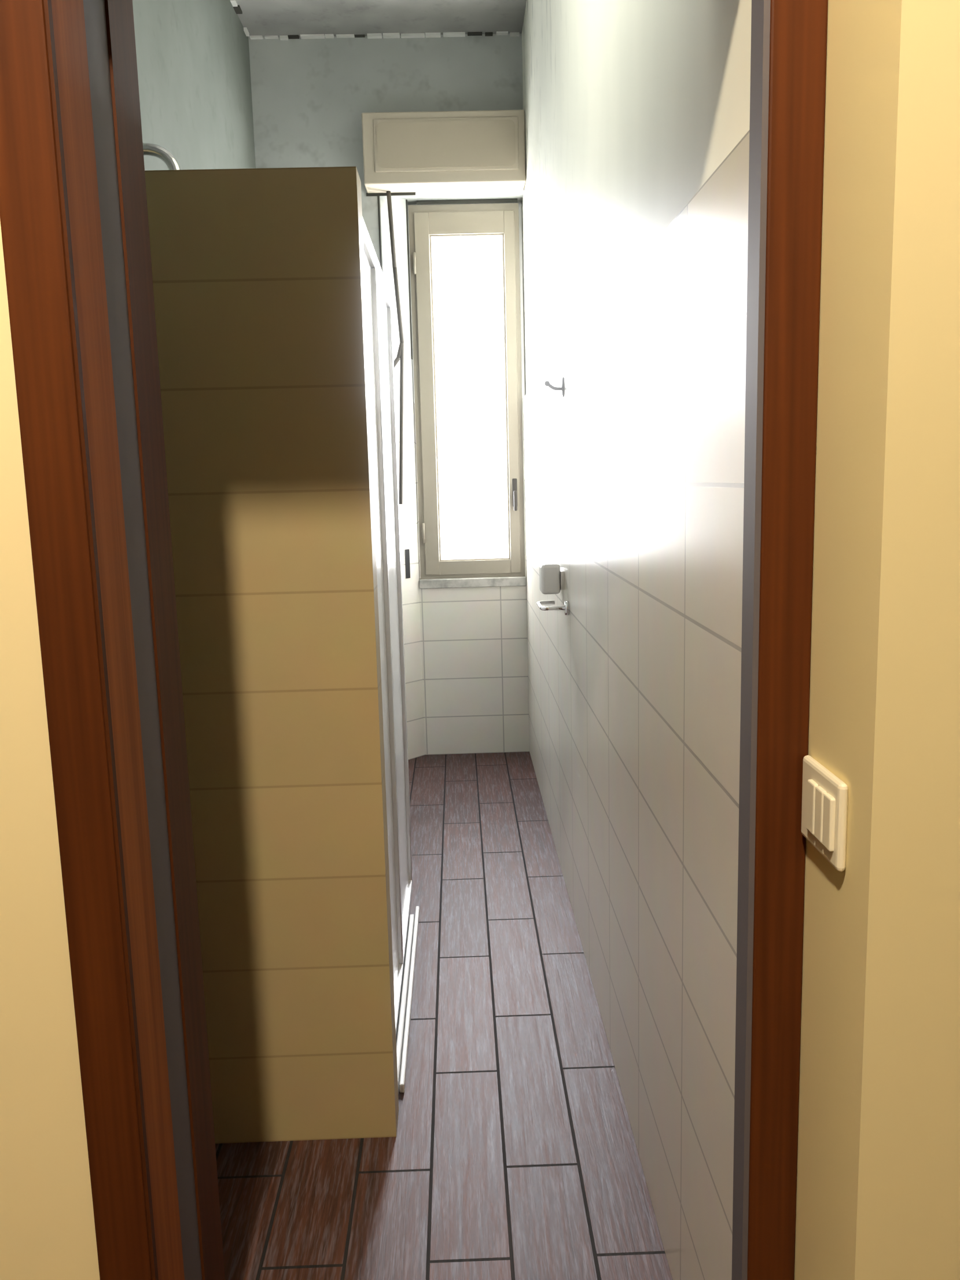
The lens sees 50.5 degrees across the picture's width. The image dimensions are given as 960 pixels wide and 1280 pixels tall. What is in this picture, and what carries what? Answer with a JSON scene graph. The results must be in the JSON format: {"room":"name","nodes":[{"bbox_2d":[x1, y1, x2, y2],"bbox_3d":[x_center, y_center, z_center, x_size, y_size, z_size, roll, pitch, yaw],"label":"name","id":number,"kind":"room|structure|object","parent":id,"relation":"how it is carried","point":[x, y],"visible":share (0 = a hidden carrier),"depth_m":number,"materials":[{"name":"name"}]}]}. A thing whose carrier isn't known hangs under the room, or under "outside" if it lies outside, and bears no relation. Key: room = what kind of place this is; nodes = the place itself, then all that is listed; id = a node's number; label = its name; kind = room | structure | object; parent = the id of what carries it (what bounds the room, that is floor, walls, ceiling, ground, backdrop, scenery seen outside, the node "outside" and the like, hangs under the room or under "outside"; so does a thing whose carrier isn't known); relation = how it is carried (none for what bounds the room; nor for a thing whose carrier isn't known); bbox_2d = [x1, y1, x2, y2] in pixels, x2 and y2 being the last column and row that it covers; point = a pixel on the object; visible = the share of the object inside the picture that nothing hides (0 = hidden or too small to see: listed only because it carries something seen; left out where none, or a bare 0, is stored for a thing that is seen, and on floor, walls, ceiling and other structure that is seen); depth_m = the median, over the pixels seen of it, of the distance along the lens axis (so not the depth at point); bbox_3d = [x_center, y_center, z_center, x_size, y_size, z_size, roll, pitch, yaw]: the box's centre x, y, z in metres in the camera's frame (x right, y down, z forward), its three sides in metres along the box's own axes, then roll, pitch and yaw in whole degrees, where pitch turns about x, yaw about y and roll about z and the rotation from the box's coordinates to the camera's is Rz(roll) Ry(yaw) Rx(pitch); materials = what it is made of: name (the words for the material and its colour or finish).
{"room":"hallway","nodes":[
{"label":"hallway","id":0,"kind":"room"},
{"bbox_2d":[0,220,100,1279],"bbox_3d":[-1.379,-0.460,1.244,1.828,3.420,0.307,-2,9,-1],"label":"wall","id":1,"kind":"structure","parent":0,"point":[47,1230],"depth_m":1.25,"materials":[{"name":"beige paint"}]},
{"bbox_2d":[142,142,179,170],"bbox_3d":[-0.727,-0.041,2.356,0.213,2.082,0.024,-2,9,-1],"label":"shower rail","id":2,"kind":"object","parent":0,"point":[149,149],"depth_m":2.19,"materials":[{"name":"silver metal"}]},
{"bbox_2d":[132,0,255,170],"bbox_3d":[-1.094,-0.771,3.152,0.250,3.420,3.543,-2,9,-1],"label":"wall","id":3,"kind":"structure","parent":0,"point":[193,61],"depth_m":3.62,"materials":[{"name":"paint"}]},
{"bbox_2d":[144,166,398,1143],"bbox_3d":[-0.566,0.101,2.110,0.715,2.000,0.098,-2,9,-1],"label":"wall","id":4,"kind":"structure","parent":0,"point":[258,274],"depth_m":2.05,"materials":[{"name":"beige tile"}]},
{"bbox_2d":[230,0,526,40],"bbox_3d":[0.002,-2.321,1.404,4.700,0.164,7.500,-2,9,-1],"label":"ceiling","id":5,"kind":"structure","parent":0,"point":[284,19],"depth_m":4.47,"materials":[{"name":"white paint"}]},
{"bbox_2d":[248,33,524,403],"bbox_3d":[-0.542,-1.991,5.004,1.495,1.620,0.470,-2,9,-1],"label":"wall","id":6,"kind":"structure","parent":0,"point":[310,96],"depth_m":4.69,"materials":[{"name":"white paint"}]},
{"bbox_2d":[361,109,526,193],"bbox_3d":[-0.163,-2.231,4.656,0.732,0.305,0.160,-2,9,-1],"label":"box","id":7,"kind":"object","parent":6,"relation":"attached to","point":[467,150],"visible":1,"depth_m":4.58,"materials":[{"name":"beige paint"}]},
{"bbox_2d":[386,190,404,504],"bbox_3d":[-0.393,-1.371,4.841,0.068,1.441,0.029,-2,9,-1],"label":"strap","id":8,"kind":"object","parent":7,"relation":"hanging from","point":[400,352],"visible":0.95,"depth_m":4.83,"materials":[{"name":"grey fabric"}]},
{"bbox_2d":[431,235,508,559],"bbox_3d":[-0.045,-1.185,5.058,0.358,1.576,0.006,-2,9,-1],"label":"window glass","id":9,"kind":"structure","parent":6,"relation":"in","point":[467,271],"depth_m":5.05,"materials":[{"name":"glass"}]},
{"bbox_2d":[215,751,672,1279],"bbox_3d":[0.090,1.172,1.960,4.700,0.100,7.500,-2,9,-1],"label":"floor","id":10,"kind":"structure","parent":0,"point":[513,1154],"depth_m":2.24,"materials":[{"name":"brown tile"}]},
{"bbox_2d":[362,216,419,1094],"bbox_3d":[-0.576,-0.006,2.786,0.723,2.000,1.269,-2,9,-1],"label":"shower","id":11,"kind":"object","parent":10,"relation":"on","point":[404,927],"visible":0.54,"depth_m":2.87,"materials":[{"name":"glass"}]},
{"bbox_2d":[394,399,529,759],"bbox_3d":[-0.507,-0.303,5.272,1.480,1.800,0.470,-2,9,-1],"label":"wall","id":12,"kind":"structure","parent":0,"point":[466,648],"depth_m":5.22,"materials":[{"name":"white tile"}]},
{"bbox_2d":[405,549,410,578],"bbox_3d":[-0.361,-0.381,5.089,0.001,0.145,0.030,7,12,42],"label":"strap winder slot mount","id":13,"kind":"object","parent":12,"relation":"attached to","point":[407,551],"visible":1,"depth_m":5.09,"materials":[{"name":"black"}]},
{"bbox_2d":[366,192,517,359],"bbox_3d":[-0.164,-1.650,4.897,0.714,0.922,0.144,-2,9,-1],"label":"trim","id":14,"kind":"structure","parent":12,"relation":"attached to","point":[511,200],"depth_m":4.89,"materials":[{"name":"grey"}]},
{"bbox_2d":[407,203,525,579],"bbox_3d":[-0.058,-1.208,5.045,0.532,1.804,0.117,-2,9,-1],"label":"window","id":15,"kind":"structure","parent":12,"relation":"in","point":[425,221],"depth_m":5.02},
{"bbox_2d":[418,576,526,589],"bbox_3d":[-0.037,-0.297,5.207,0.544,0.046,0.102,-2,9,-1],"label":"window sill","id":16,"kind":"structure","parent":12,"relation":"attached to","point":[515,581],"depth_m":5.16,"materials":[{"name":"white stone"}]},
{"bbox_2d":[518,0,751,576],"bbox_3d":[0.416,-0.826,3.262,0.285,3.420,4.320,-2,9,-1],"label":"wall","id":17,"kind":"structure","parent":0,"point":[630,107],"depth_m":2.25,"materials":[{"name":"paint"}]},
{"bbox_2d":[539,561,564,594],"bbox_3d":[0.236,-0.209,3.390,0.075,0.100,0.150,-2,9,-1],"label":"toothbrush holder","id":18,"kind":"object","parent":17,"relation":"attached to","point":[551,576],"visible":1,"depth_m":3.32,"materials":[{"name":"white ceramic"}]},
{"bbox_2d":[536,600,569,615],"bbox_3d":[0.233,-0.110,3.277,0.091,0.044,0.178,-2,9,-1],"label":"toilet roll holder","id":19,"kind":"object","parent":17,"relation":"attached to","point":[566,607],"visible":1,"depth_m":3.21,"materials":[{"name":"silver metal"}]},
{"bbox_2d":[543,376,564,397],"bbox_3d":[0.232,-0.787,3.172,0.064,0.064,0.032,-2,9,-1],"label":"robe hook","id":20,"kind":"object","parent":17,"relation":"attached to","point":[547,383],"visible":1,"depth_m":3.17,"materials":[{"name":"silver metal"}]},
{"bbox_2d":[522,130,749,1279],"bbox_3d":[0.290,0.000,3.245,0.017,1.800,3.965,-2,9,-1],"label":"tiles","id":21,"kind":"structure","parent":17,"relation":"attached to","point":[634,476],"depth_m":1.79,"materials":[{"name":"white tile"}]},
{"bbox_2d":[793,0,959,1279],"bbox_3d":[1.394,-0.499,1.048,2.034,3.420,0.200,-2,9,-1],"label":"wall","id":22,"kind":"structure","parent":0,"point":[878,1190],"depth_m":1.05,"materials":[{"name":"yellow paint"}]},
{"bbox_2d":[0,0,828,1279],"bbox_3d":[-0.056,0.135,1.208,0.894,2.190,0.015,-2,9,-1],"label":"door frame","id":23,"kind":"structure","parent":22,"relation":"attached to","point":[35,216],"depth_m":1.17,"materials":[{"name":"brown wood"}]},
{"bbox_2d":[800,755,848,872],"bbox_3d":[0.386,0.194,1.153,0.016,0.100,0.122,-2,9,-1],"label":"light switch","id":24,"kind":"object","parent":22,"relation":"attached to","point":[824,808],"visible":1,"depth_m":1.12,"materials":[{"name":"beige plastic"}]}
]}

